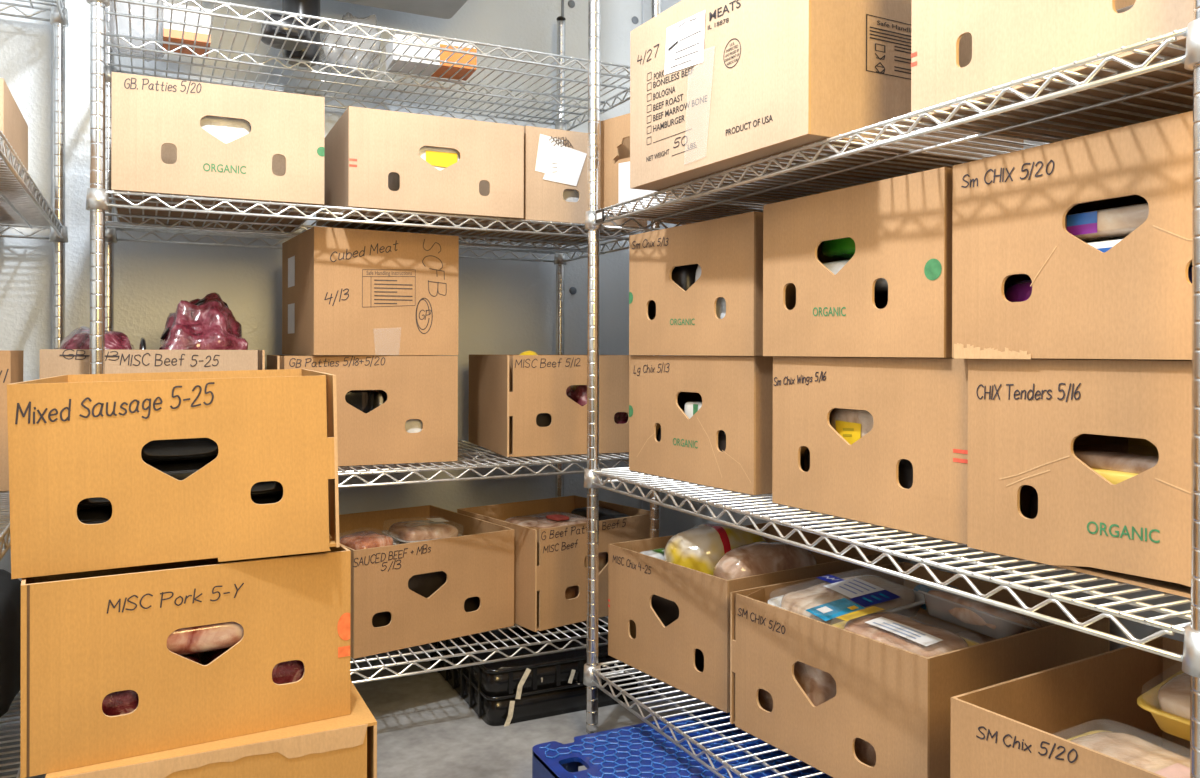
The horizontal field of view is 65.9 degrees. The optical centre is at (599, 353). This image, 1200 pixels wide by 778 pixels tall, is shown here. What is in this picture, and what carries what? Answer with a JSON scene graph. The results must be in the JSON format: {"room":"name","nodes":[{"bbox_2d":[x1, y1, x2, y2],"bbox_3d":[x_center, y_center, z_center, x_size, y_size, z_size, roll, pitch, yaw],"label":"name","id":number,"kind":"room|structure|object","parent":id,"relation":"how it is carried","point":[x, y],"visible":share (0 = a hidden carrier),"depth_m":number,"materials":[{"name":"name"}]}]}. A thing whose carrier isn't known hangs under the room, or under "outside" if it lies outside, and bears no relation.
{"room":"walk-in freezer","nodes":[
{"label":"walk-in freezer","id":0,"kind":"room"},
{"bbox_2d":[0,0,641,696],"bbox_3d":[-0.953,-0.318,2.506,2.660,2.290,0.100,0,0,-26],"label":"wall","id":1,"kind":"structure","parent":0,"point":[506,307],"depth_m":2.56,"materials":[{"name":"white paint"}]},
{"bbox_2d":[561,0,563,16],"bbox_3d":[-0.120,-0.317,2.865,0.008,2.290,0.013,0,0,-26],"label":"trim","id":2,"kind":"structure","parent":1,"relation":"attached to","point":[562,1],"depth_m":2.86,"materials":[{"name":"grey metal"}]},
{"bbox_2d":[568,0,574,7],"bbox_3d":[-0.088,-1.085,2.870,0.024,0.024,0.006,0,0,-26],"label":"cap","id":3,"kind":"object","parent":1,"relation":"attached to","point":[571,3],"visible":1,"depth_m":2.87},
{"bbox_2d":[569,287,576,293],"bbox_3d":[-0.083,-0.196,2.876,0.024,0.024,0.006,0,0,-26],"label":"cap","id":4,"kind":"object","parent":1,"relation":"attached to","point":[572,290],"visible":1,"depth_m":2.87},
{"bbox_2d":[632,16,638,23],"bbox_3d":[0.113,-1.071,2.970,0.024,0.024,0.006,0,0,-26],"label":"cap","id":5,"kind":"object","parent":1,"relation":"attached to","point":[635,20],"visible":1,"depth_m":2.97,"materials":[{"name":"white plastic"}]},
{"bbox_2d":[640,0,650,510],"bbox_3d":[0.162,-0.316,2.973,0.045,2.290,0.045,0,0,-26],"label":"trim","id":6,"kind":"structure","parent":1,"relation":"attached to","point":[646,4],"depth_m":2.98,"materials":[{"name":"grey metal"}]},
{"bbox_2d":[0,616,716,777],"bbox_3d":[-0.103,0.882,0.777,2.660,0.100,3.960,0,0,-26],"label":"floor","id":7,"kind":"structure","parent":0,"point":[425,729],"depth_m":2.06,"materials":[{"name":"concrete"}]},
{"bbox_2d":[0,0,68,777],"bbox_3d":[-1.276,-0.090,1.531,0.614,1.835,1.233,0,0,-26],"label":"wire shelving unit","id":8,"kind":"object","parent":7,"relation":"on","point":[28,207],"visible":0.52,"depth_m":2.15,"materials":[{"name":"metal"}]},
{"bbox_2d":[0,569,20,716],"bbox_3d":[-1.198,0.531,1.666,0.290,0.244,0.364,0,0,-26],"label":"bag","id":9,"kind":"object","parent":8,"relation":"on","point":[10,589],"visible":0.69,"depth_m":1.61,"materials":[{"name":"plastic"}]},
{"bbox_2d":[0,350,22,490],"bbox_3d":[-1.256,0.118,1.655,0.365,0.250,0.201,0,0,-26],"label":"cardboard box","id":10,"kind":"object","parent":8,"relation":"on","point":[11,361],"visible":0.6,"depth_m":1.64,"materials":[{"name":"brown cardboard"}]},
{"bbox_2d":[0,78,27,188],"bbox_3d":[-1.145,-0.361,1.482,0.360,0.120,0.335,0,0,-26],"label":"cardboard box","id":11,"kind":"object","parent":8,"relation":"on","point":[13,125],"visible":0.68,"depth_m":1.52,"materials":[{"name":"brown cardboard"}]},
{"bbox_2d":[45,680,376,777],"bbox_3d":[-0.615,0.675,1.460,0.405,0.310,0.531,0,0,-26],"label":"cardboard box","id":12,"kind":"object","parent":7,"relation":"on","point":[345,746],"visible":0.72,"depth_m":1.25,"materials":[{"name":"brown cardboard"}]},
{"bbox_2d":[20,544,350,777],"bbox_3d":[-0.655,0.401,1.442,0.404,0.236,0.481,0,0,-30],"label":"cardboard box","id":13,"kind":"object","parent":12,"relation":"on","point":[87,636],"visible":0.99,"depth_m":1.22,"materials":[{"name":"brown cardboard"}]},
{"bbox_2d":[102,654,199,715],"bbox_3d":[-0.682,0.463,1.323,0.192,0.102,0.264,0,0,-30],"label":"package","id":14,"kind":"object","parent":13,"relation":"in","point":[126,701],"visible":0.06,"depth_m":1.21},
{"bbox_2d":[167,622,242,654],"bbox_3d":[-0.592,0.381,1.353,0.269,0.061,0.245,0,0,-30],"label":"package","id":15,"kind":"object","parent":14,"relation":"on","point":[212,637],"visible":0.15,"depth_m":1.25},
{"bbox_2d":[7,369,339,578],"bbox_3d":[-0.649,0.157,1.460,0.397,0.247,0.501,-1,1,-23],"label":"cardboard box","id":16,"kind":"object","parent":13,"relation":"on","point":[72,439],"visible":1,"depth_m":1.23,"materials":[{"name":"brown cardboard"}]},
{"bbox_2d":[77,493,282,523],"bbox_3d":[-0.612,0.235,1.373,0.353,0.063,0.271,-1,1,-23],"label":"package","id":17,"kind":"object","parent":16,"relation":"in","point":[90,515],"visible":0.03,"depth_m":1.23},
{"bbox_2d":[77,459,282,507],"bbox_3d":[-0.612,0.176,1.373,0.352,0.055,0.272,-1,1,-23],"label":"package","id":18,"kind":"object","parent":17,"relation":"on","point":[179,470],"visible":0.08,"depth_m":1.26},
{"bbox_2d":[141,438,218,462],"bbox_3d":[-0.612,0.119,1.374,0.352,0.058,0.271,-1,1,-23],"label":"package","id":19,"kind":"object","parent":18,"relation":"on","point":[190,448],"visible":0.05,"depth_m":1.25},
{"bbox_2d":[197,648,303,683],"bbox_3d":[-0.526,0.463,1.414,0.162,0.102,0.265,0,0,-30],"label":"package","id":20,"kind":"object","parent":13,"relation":"in","point":[287,671],"visible":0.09,"depth_m":1.31},
{"bbox_2d":[86,0,661,696],"bbox_3d":[-0.527,-0.089,2.245,1.233,1.835,0.614,0,0,-26],"label":"wire shelving unit","id":21,"kind":"object","parent":7,"relation":"on","point":[100,199],"visible":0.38,"depth_m":2.12,"materials":[{"name":"metal"}]},
{"bbox_2d":[106,0,168,61],"bbox_3d":[-1.075,-0.771,2.157,0.136,0.158,0.132,0,0,-26],"label":"clear bag","id":22,"kind":"object","parent":21,"relation":"on","point":[123,22],"visible":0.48,"depth_m":2.11,"materials":[{"name":"grey plastic"}]},
{"bbox_2d":[40,349,264,378],"bbox_3d":[-0.981,0.117,2.047,0.405,0.253,0.441,0,0,-26],"label":"cardboard box","id":23,"kind":"object","parent":21,"relation":"on","point":[53,362],"visible":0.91,"depth_m":1.84,"materials":[{"name":"brown cardboard"}]},
{"bbox_2d":[59,326,133,349],"bbox_3d":[-1.048,0.089,1.925,0.157,0.296,0.212,0,0,-26],"label":"package","id":24,"kind":"object","parent":23,"relation":"in","point":[79,338],"visible":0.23,"depth_m":1.87},
{"bbox_2d":[139,337,146,349],"bbox_3d":[-0.953,0.102,1.929,0.016,0.272,0.120,0,0,-26],"label":"package","id":25,"kind":"object","parent":23,"relation":"in","point":[142,346],"visible":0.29,"depth_m":1.89},
{"bbox_2d":[159,292,247,349],"bbox_3d":[-0.871,0.051,2.025,0.216,0.373,0.246,0,0,-26],"label":"package","id":26,"kind":"object","parent":23,"relation":"in","point":[207,323],"visible":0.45,"depth_m":1.96},
{"bbox_2d":[163,3,210,56],"bbox_3d":[-0.934,-0.728,2.090,0.095,0.076,0.122,0,0,-26],"label":"carton","id":27,"kind":"object","parent":21,"relation":"on","point":[176,30],"visible":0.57,"depth_m":2.04,"materials":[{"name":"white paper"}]},
{"bbox_2d":[111,72,324,231],"bbox_3d":[-0.845,-0.416,2.032,0.385,0.220,0.501,0,0,-26],"label":"cardboard box","id":28,"kind":"object","parent":21,"relation":"on","point":[159,144],"visible":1,"depth_m":1.81,"materials":[{"name":"brown cardboard"}]},
{"bbox_2d":[200,116,250,142],"bbox_3d":[-0.800,-0.409,1.944,0.158,0.194,0.261,0,0,-26],"label":"plastic bag","id":29,"kind":"object","parent":28,"relation":"in","point":[227,130],"visible":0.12,"depth_m":1.83,"materials":[{"name":"white plastic"}]},
{"bbox_2d":[261,14,310,50],"bbox_3d":[-0.699,-0.715,2.062,0.103,0.050,0.124,0,0,-26],"label":"roll","id":30,"kind":"object","parent":21,"relation":"on","point":[270,29],"visible":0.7,"depth_m":2.02,"materials":[{"name":"black plastic"}]},
{"bbox_2d":[282,0,319,66],"bbox_3d":[-0.710,-0.798,2.200,0.086,0.216,0.101,0,0,-26],"label":"roll","id":31,"kind":"object","parent":21,"relation":"on","point":[307,7],"visible":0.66,"depth_m":2.17,"materials":[{"name":"plastic"}]},
{"bbox_2d":[317,12,381,76],"bbox_3d":[-0.614,-0.761,2.279,0.158,0.142,0.167,0,0,-26],"label":"clear bag","id":32,"kind":"object","parent":21,"relation":"on","point":[371,20],"visible":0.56,"depth_m":2.23,"materials":[{"name":"grey plastic"}]},
{"bbox_2d":[267,355,457,465],"bbox_3d":[-0.586,0.123,2.233,0.390,0.241,0.421,0,0,-23],"label":"cardboard box","id":33,"kind":"object","parent":21,"relation":"on","point":[424,388],"visible":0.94,"depth_m":2.06,"materials":[{"name":"brown cardboard"}]},
{"bbox_2d":[345,390,373,412],"bbox_3d":[-0.614,0.143,2.145,0.163,0.191,0.222,0,0,-23],"label":"plastic bag","id":34,"kind":"object","parent":33,"relation":"in","point":[363,400],"visible":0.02,"depth_m":2.06,"materials":[{"name":"plastic"}]},
{"bbox_2d":[282,226,458,354],"bbox_3d":[-0.556,-0.135,2.209,0.326,0.274,0.361,0,0,-29],"label":"cardboard box","id":35,"kind":"object","parent":33,"relation":"on","point":[345,291],"visible":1,"depth_m":2.06,"materials":[{"name":"brown cardboard"}]},
{"bbox_2d":[374,391,382,408],"bbox_3d":[-0.532,0.163,2.180,0.015,0.152,0.204,0,0,-22],"label":"wrap","id":36,"kind":"object","parent":33,"relation":"in","point":[378,397],"visible":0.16,"depth_m":2.10,"materials":[{"name":"beige plastic"}]},
{"bbox_2d":[378,390,422,432],"bbox_3d":[-0.458,0.153,2.200,0.124,0.171,0.223,0,0,-23],"label":"plastic bag","id":37,"kind":"object","parent":33,"relation":"in","point":[411,425],"visible":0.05,"depth_m":2.10,"materials":[{"name":"beige plastic"}]},
{"bbox_2d":[316,106,523,239],"bbox_3d":[-0.441,-0.409,2.200,0.385,0.207,0.451,0,0,-25],"label":"cardboard box","id":38,"kind":"object","parent":21,"relation":"on","point":[365,145],"visible":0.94,"depth_m":2.00,"materials":[{"name":"brown cardboard"}]},
{"bbox_2d":[388,146,459,190],"bbox_3d":[-0.411,-0.401,2.130,0.160,0.179,0.274,0,0,-25],"label":"plastic bag","id":39,"kind":"object","parent":38,"relation":"in","point":[440,158],"visible":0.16,"depth_m":2.01,"materials":[{"name":"yellow plastic"}]},
{"bbox_2d":[339,505,513,658],"bbox_3d":[-0.501,0.537,2.280,0.406,0.232,0.441,0,0,-37],"label":"cardboard box","id":40,"kind":"object","parent":21,"relation":"on","point":[479,562],"visible":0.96,"depth_m":2.12,"materials":[{"name":"brown cardboard"}]},
{"bbox_2d":[372,543,479,626],"bbox_3d":[-0.483,0.563,2.257,0.343,0.170,0.284,0,0,-37],"label":"plastic bag","id":41,"kind":"object","parent":40,"relation":"in","point":[425,585],"visible":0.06,"depth_m":2.14,"materials":[{"name":"black plastic"}]},
{"bbox_2d":[339,531,392,549],"bbox_3d":[-0.549,0.444,2.156,0.150,0.058,0.120,0,0,41],"label":"tray","id":42,"kind":"object","parent":41,"relation":"on","point":[362,539],"visible":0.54,"depth_m":2.12,"materials":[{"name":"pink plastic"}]},
{"bbox_2d":[388,518,457,543],"bbox_3d":[-0.438,0.442,2.290,0.170,0.065,0.150,0,0,-37],"label":"tray","id":43,"kind":"object","parent":41,"relation":"on","point":[403,532],"visible":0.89,"depth_m":2.25,"materials":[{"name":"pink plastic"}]},
{"bbox_2d":[386,34,475,80],"bbox_3d":[-0.411,-0.719,2.252,0.200,0.061,0.102,0,0,-23],"label":"carton","id":44,"kind":"object","parent":21,"relation":"on","point":[400,49],"visible":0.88,"depth_m":2.22,"materials":[{"name":"cardboard"}]},
{"bbox_2d":[457,495,649,631],"bbox_3d":[-0.114,0.534,2.444,0.390,0.240,0.371,0,0,-38],"label":"cardboard box","id":45,"kind":"object","parent":21,"relation":"on","point":[547,561],"visible":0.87,"depth_m":2.25,"materials":[{"name":"brown cardboard"}]},
{"bbox_2d":[504,511,606,598],"bbox_3d":[-0.125,0.536,2.404,0.242,0.225,0.220,0,0,-38],"label":"package","id":46,"kind":"object","parent":45,"relation":"in","point":[539,520],"visible":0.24,"depth_m":2.36},
{"bbox_2d":[546,514,568,520],"bbox_3d":[-0.108,0.418,2.366,0.038,0.009,0.060,0,0,-38],"label":"tag","id":47,"kind":"object","parent":46,"relation":"on","point":[556,517],"visible":1,"depth_m":2.35,"materials":[{"name":"red paper"}]},
{"bbox_2d":[571,506,628,562],"bbox_3d":[0.008,0.534,2.508,0.101,0.229,0.220,0,0,-38],"label":"plastic bag","id":48,"kind":"object","parent":45,"relation":"in","point":[604,514],"visible":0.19,"depth_m":2.48,"materials":[{"name":"black plastic"}]},
{"bbox_2d":[470,126,646,245],"bbox_3d":[-0.119,-0.411,2.353,0.315,0.212,0.423,0,0,-26],"label":"cardboard box","id":49,"kind":"object","parent":21,"relation":"on","point":[555,160],"visible":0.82,"depth_m":2.13,"materials":[{"name":"brown cardboard"}]},
{"bbox_2d":[563,189,578,201],"bbox_3d":[-0.123,-0.371,2.231,0.151,0.121,0.162,0,0,-26],"label":"plastic bag","id":50,"kind":"object","parent":49,"relation":"in","point":[569,195],"visible":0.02,"depth_m":2.17,"materials":[{"name":"white plastic"}]},
{"bbox_2d":[468,355,649,456],"bbox_3d":[-0.111,0.124,2.454,0.390,0.242,0.401,0,0,-21],"label":"cardboard box","id":51,"kind":"object","parent":21,"relation":"on","point":[507,393],"visible":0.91,"depth_m":2.26,"materials":[{"name":"brown cardboard"}]},
{"bbox_2d":[536,393,566,426],"bbox_3d":[-0.178,0.158,2.366,0.153,0.162,0.224,0,0,-21],"label":"plastic bag","id":52,"kind":"object","parent":51,"relation":"in","point":[542,419],"visible":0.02,"depth_m":2.26,"materials":[{"name":"brown plastic"}]},
{"bbox_2d":[519,350,537,354],"bbox_3d":[-0.181,0.034,2.374,0.067,0.086,0.078,0,0,-21],"label":"plastic bag","id":53,"kind":"object","parent":52,"relation":"on","point":[528,352],"visible":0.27,"depth_m":2.36,"materials":[{"name":"yellow plastic"}]},
{"bbox_2d":[566,385,627,423],"bbox_3d":[-0.029,0.148,2.422,0.154,0.183,0.245,0,0,-21],"label":"package","id":54,"kind":"object","parent":51,"relation":"in","point":[577,393],"visible":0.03,"depth_m":2.32},
{"bbox_2d":[430,620,640,726],"bbox_3d":[-0.181,0.767,2.360,0.398,0.132,0.508,0,0,-26],"label":"plastic crate","id":55,"kind":"object","parent":7,"relation":"on","point":[508,692],"visible":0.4,"depth_m":2.14,"materials":[{"name":"black plastic"}]},
{"bbox_2d":[532,708,832,777],"bbox_3d":[0.224,0.781,1.589,0.520,0.102,0.560,0,0,-26],"label":"pallet","id":56,"kind":"object","parent":7,"relation":"on","point":[638,750],"visible":0.64,"depth_m":1.69,"materials":[{"name":"blue plastic"}]},
{"bbox_2d":[583,0,1199,777],"bbox_3d":[0.523,-0.085,1.522,0.614,1.835,1.303,0,0,-26],"label":"wire shelving unit","id":57,"kind":"object","parent":7,"relation":"on","point":[595,217],"visible":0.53,"depth_m":1.28,"materials":[{"name":"metal"}]},
{"bbox_2d":[600,113,763,224],"bbox_3d":[0.235,-0.401,2.016,0.381,0.200,0.280,0,0,-41],"label":"cardboard box","id":58,"kind":"object","parent":57,"relation":"on","point":[614,132],"visible":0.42,"depth_m":1.96,"materials":[{"name":"brown cardboard"}]},
{"bbox_2d":[629,356,811,494],"bbox_3d":[0.360,0.125,1.896,0.461,0.240,0.396,0,0,-31],"label":"cardboard box","id":59,"kind":"object","parent":57,"relation":"on","point":[735,393],"visible":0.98,"depth_m":1.73,"materials":[{"name":"brown cardboard"}]},
{"bbox_2d":[657,426,725,451],"bbox_3d":[0.293,0.187,1.854,0.281,0.105,0.300,0,0,-31],"label":"plastic bag","id":60,"kind":"object","parent":59,"relation":"in","point":[721,435],"visible":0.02,"depth_m":1.71,"materials":[{"name":"black plastic"}]},
{"bbox_2d":[685,402,701,418],"bbox_3d":[0.194,0.113,1.786,0.026,0.040,0.080,0,0,-31],"label":"plastic bag","id":61,"kind":"object","parent":60,"relation":"on","point":[691,408],"visible":0.27,"depth_m":1.79,"materials":[{"name":"white plastic"}]},
{"bbox_2d":[693,404,697,414],"bbox_3d":[0.183,0.115,1.778,0.001,0.036,0.016,0,0,-31],"label":"print","id":62,"kind":"object","parent":61,"relation":"attached to","point":[695,406],"depth_m":1.78},
{"bbox_2d":[629,211,762,355],"bbox_3d":[0.359,-0.121,1.885,0.461,0.250,0.393,0,0,-31],"label":"cardboard box","id":63,"kind":"object","parent":59,"relation":"on","point":[728,251],"visible":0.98,"depth_m":1.72,"materials":[{"name":"brown cardboard"}]},
{"bbox_2d":[655,264,697,315],"bbox_3d":[0.244,-0.099,1.922,0.263,0.192,0.132,0,0,-31],"label":"plastic bag","id":64,"kind":"object","parent":63,"relation":"in","point":[683,276],"visible":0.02,"depth_m":1.82,"materials":[{"name":"black plastic"}]},
{"bbox_2d":[695,265,725,318],"bbox_3d":[0.312,-0.098,1.809,0.266,0.192,0.124,0,0,-31],"label":"plastic bag","id":65,"kind":"object","parent":63,"relation":"in","point":[721,303],"visible":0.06,"depth_m":1.71,"materials":[{"name":"white plastic"}]},
{"bbox_2d":[608,522,897,712],"bbox_3d":[0.325,0.539,1.998,0.481,0.243,0.390,0,0,-34],"label":"cardboard box","id":66,"kind":"object","parent":57,"relation":"on","point":[638,638],"visible":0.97,"depth_m":1.86,"materials":[{"name":"brown cardboard"}]},
{"bbox_2d":[651,595,703,671],"bbox_3d":[0.287,0.578,1.966,0.302,0.153,0.344,0,0,-34],"label":"plastic bag","id":67,"kind":"object","parent":66,"relation":"in","point":[667,610],"visible":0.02,"depth_m":1.92,"materials":[{"name":"black plastic"}]},
{"bbox_2d":[640,548,664,560],"bbox_3d":[0.135,0.465,2.041,0.109,0.071,0.072,0,0,-34],"label":"plastic bag","id":68,"kind":"object","parent":67,"relation":"on","point":[657,553],"visible":0.16,"depth_m":2.02,"materials":[{"name":"white plastic"}]},
{"bbox_2d":[653,548,664,552],"bbox_3d":[0.140,0.432,2.034,0.040,0.001,0.040,0,0,-34],"label":"print","id":69,"kind":"object","parent":68,"relation":"on","point":[657,550],"depth_m":2.03},
{"bbox_2d":[664,523,765,574],"bbox_3d":[0.250,0.434,1.975,0.234,0.141,0.152,0,0,-19],"label":"chicken","id":70,"kind":"object","parent":67,"relation":"on","point":[701,547],"visible":0.41,"depth_m":1.91},
{"bbox_2d":[713,542,816,579],"bbox_3d":[0.334,0.441,1.853,0.228,0.127,0.120,0,0,-28],"label":"chicken","id":71,"kind":"object","parent":67,"relation":"on","point":[756,558],"visible":0.52,"depth_m":1.81},
{"bbox_2d":[630,0,1023,202],"bbox_3d":[0.362,-0.442,1.574,0.442,0.286,0.484,0,0,-28],"label":"cardboard box","id":72,"kind":"object","parent":57,"relation":"on","point":[716,86],"visible":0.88,"depth_m":1.38,"materials":[{"name":"brown cardboard"}]},
{"bbox_2d":[772,357,1045,543],"bbox_3d":[0.580,0.126,1.477,0.461,0.240,0.385,0,0,-30],"label":"cardboard box","id":73,"kind":"object","parent":57,"relation":"on","point":[918,406],"visible":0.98,"depth_m":1.33,"materials":[{"name":"brown cardboard"}]},
{"bbox_2d":[763,167,952,357],"bbox_3d":[0.562,-0.121,1.489,0.461,0.250,0.370,0,0,-29],"label":"cardboard box","id":74,"kind":"object","parent":73,"relation":"on","point":[900,227],"visible":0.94,"depth_m":1.34,"materials":[{"name":"brown cardboard"}]},
{"bbox_2d":[875,303,886,308],"bbox_3d":[0.508,-0.039,1.442,0.261,0.077,0.221,0,0,-29],"label":"plastic bag","id":75,"kind":"object","parent":74,"relation":"in","point":[878,305],"visible":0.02,"depth_m":1.36,"materials":[{"name":"black plastic"}]},
{"bbox_2d":[822,260,887,297],"bbox_3d":[0.499,-0.119,1.437,0.262,0.054,0.300,0,0,-29],"label":"plastic bag","id":76,"kind":"object","parent":75,"relation":"on","point":[881,285],"visible":0.06,"depth_m":1.41,"materials":[{"name":"white plastic"}]},
{"bbox_2d":[821,237,854,259],"bbox_3d":[0.517,-0.178,1.446,0.261,0.055,0.280,0,0,-29],"label":"plastic bag","id":77,"kind":"object","parent":76,"relation":"on","point":[844,248],"visible":0.12,"depth_m":1.45,"materials":[{"name":"green plastic"}]},
{"bbox_2d":[804,448,912,488],"bbox_3d":[0.517,0.190,1.444,0.282,0.101,0.341,0,0,-30],"label":"plastic bag","id":78,"kind":"object","parent":73,"relation":"in","point":[905,469],"visible":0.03,"depth_m":1.32,"materials":[{"name":"black plastic"}]},
{"bbox_2d":[830,408,873,444],"bbox_3d":[0.411,0.109,1.420,0.062,0.060,0.122,0,0,-30],"label":"package","id":79,"kind":"object","parent":78,"relation":"on","point":[852,425],"visible":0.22,"depth_m":1.41},
{"bbox_2d":[730,562,1109,777],"bbox_3d":[0.540,0.544,1.598,0.461,0.235,0.424,0,0,-32],"label":"cardboard box","id":80,"kind":"object","parent":57,"relation":"on","point":[896,700],"visible":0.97,"depth_m":1.45,"materials":[{"name":"brown cardboard"}]},
{"bbox_2d":[758,661,836,711],"bbox_3d":[0.435,0.572,1.652,0.283,0.167,0.193,0,0,-32],"label":"package","id":81,"kind":"object","parent":80,"relation":"in","point":[818,685],"visible":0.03,"depth_m":1.53},
{"bbox_2d":[768,574,925,624],"bbox_3d":[0.441,0.440,1.638,0.250,0.076,0.173,0,0,-25],"label":"meat","id":82,"kind":"object","parent":81,"relation":"on","point":[824,602],"visible":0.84,"depth_m":1.61,"materials":[{"name":"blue plastic"}]},
{"bbox_2d":[854,631,998,766],"bbox_3d":[0.569,0.569,1.496,0.345,0.176,0.195,0,0,-32],"label":"package","id":83,"kind":"object","parent":80,"relation":"in","point":[865,752],"visible":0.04,"depth_m":1.44},
{"bbox_2d":[833,606,978,656],"bbox_3d":[0.473,0.443,1.440,0.145,0.057,0.200,0,0,-33],"label":"tray","id":84,"kind":"object","parent":83,"relation":"on","point":[906,633],"visible":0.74,"depth_m":1.42,"materials":[{"name":"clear plastic"}]},
{"bbox_2d":[925,590,1042,636],"bbox_3d":[0.637,0.431,1.531,0.146,0.096,0.187,0,0,-39],"label":"tray","id":85,"kind":"object","parent":83,"relation":"on","point":[982,616],"visible":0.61,"depth_m":1.48,"materials":[{"name":"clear plastic"}]},
{"bbox_2d":[913,582,959,612],"bbox_3d":[0.609,0.439,1.678,0.085,0.045,0.073,0,0,-32],"label":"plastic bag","id":86,"kind":"object","parent":80,"relation":"in","point":[921,588],"visible":0.23,"depth_m":1.66,"materials":[{"name":"grey plastic"}]},
{"bbox_2d":[911,0,1193,141],"bbox_3d":[0.713,-0.423,1.110,0.501,0.250,0.410,0,0,-26],"label":"cardboard box","id":87,"kind":"object","parent":57,"relation":"on","point":[960,48],"visible":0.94,"depth_m":1.06,"materials":[{"name":"brown cardboard"}]},
{"bbox_2d":[1116,5,1132,12],"bbox_3d":[0.647,-0.334,1.085,0.306,0.061,0.345,0,0,-26],"label":"wrap","id":88,"kind":"object","parent":87,"relation":"in","point":[1122,10],"visible":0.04,"depth_m":0.96,"materials":[{"name":"white plastic"}]},
{"bbox_2d":[950,636,1190,777],"bbox_3d":[0.740,0.544,1.094,0.481,0.239,0.400,0,0,-31],"label":"cardboard box","id":89,"kind":"object","parent":57,"relation":"on","point":[1021,727],"visible":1,"depth_m":1.21,"materials":[{"name":"brown cardboard"}]},
{"bbox_2d":[1137,670,1190,740],"bbox_3d":[0.765,0.414,1.060,0.190,0.072,0.220,0,0,-37],"label":"tray","id":90,"kind":"object","parent":89,"relation":"in","point":[1168,702],"visible":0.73,"depth_m":1.08,"materials":[{"name":"yellow plastic"}]},
{"bbox_3d":[0.680,0.582,1.058,0.285,0.151,0.343,0,0,-31],"label":"package","id":91,"kind":"object","parent":89,"relation":"in","visible":0},
{"bbox_2d":[1067,730,1189,777],"bbox_3d":[0.611,0.471,1.014,0.146,0.057,0.220,0,0,-29],"label":"tray","id":92,"kind":"object","parent":91,"relation":"on","point":[1134,750],"visible":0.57,"depth_m":1.04,"materials":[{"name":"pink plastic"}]},
{"bbox_2d":[967,359,1191,597],"bbox_3d":[0.761,0.128,1.112,0.461,0.240,0.385,0,0,-26],"label":"cardboard box","id":93,"kind":"object","parent":57,"relation":"on","point":[1026,417],"visible":0.99,"depth_m":1.05,"materials":[{"name":"brown cardboard"}]},
{"bbox_2d":[1030,489,1037,518],"bbox_3d":[0.706,0.199,1.088,0.280,0.085,0.301,0,0,-26],"label":"plastic bag","id":94,"kind":"object","parent":93,"relation":"in","point":[1034,495],"visible":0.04,"depth_m":1.14,"materials":[{"name":"black plastic"}]},
{"bbox_2d":[1073,444,1158,484],"bbox_3d":[0.652,0.133,1.039,0.160,0.044,0.300,0,0,-26],"label":"tray","id":95,"kind":"object","parent":94,"relation":"on","point":[1117,463],"visible":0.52,"depth_m":1.04,"materials":[{"name":"plastic"}]},
{"bbox_2d":[1128,437,1154,445],"bbox_3d":[0.769,0.098,1.085,0.050,0.115,0.291,0,0,-26],"label":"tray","id":96,"kind":"object","parent":94,"relation":"on","point":[1135,441],"visible":0.02,"depth_m":1.19,"materials":[{"name":"black"}]},
{"bbox_2d":[952,111,1192,359],"bbox_3d":[0.746,-0.117,1.120,0.461,0.248,0.390,0,0,-26],"label":"cardboard box","id":97,"kind":"object","parent":93,"relation":"on","point":[1132,299],"visible":1,"depth_m":1.04,"materials":[{"name":"brown cardboard"}]},
{"bbox_2d":[1004,265,1192,301],"bbox_3d":[0.686,-0.048,1.084,0.280,0.096,0.341,0,0,-26],"label":"package","id":98,"kind":"object","parent":97,"relation":"in","point":[1020,291],"visible":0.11,"depth_m":1.13},
{"bbox_2d":[1015,239,1191,274],"bbox_3d":[0.686,-0.113,1.085,0.280,0.030,0.330,0,0,-26],"label":"tray","id":99,"kind":"object","parent":98,"relation":"on","point":[1103,246],"visible":0.07,"depth_m":1.03,"materials":[{"name":"white plastic"}]},
{"bbox_2d":[1065,203,1148,242],"bbox_3d":[0.686,-0.147,1.085,0.280,0.034,0.330,0,0,-26],"label":"tray","id":100,"kind":"object","parent":99,"relation":"on","point":[1115,223],"visible":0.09,"depth_m":1.03,"materials":[{"name":"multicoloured plastic"}]},
{"bbox_2d":[660,0,1190,650],"bbox_3d":[1.071,-0.310,1.296,0.100,2.290,3.860,0,0,-26],"label":"wire shelf","id":101,"kind":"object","parent":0,"point":[672,522],"depth_m":1.84,"materials":[{"name":"white metal"}]},
{"bbox_3d":[-0.096,-1.507,0.772,2.660,0.100,3.960,0,0,-26],"label":"ceiling","id":102,"kind":"structure","parent":0,"visible":0},
{"bbox_2d":[334,0,467,18],"bbox_3d":[-0.582,-1.174,2.113,0.676,0.575,0.668,0,0,-26],"label":"cooling unit","id":103,"kind":"object","parent":102,"relation":"hanging from","point":[444,9],"visible":1,"depth_m":2.42,"materials":[{"name":"grey paint"}]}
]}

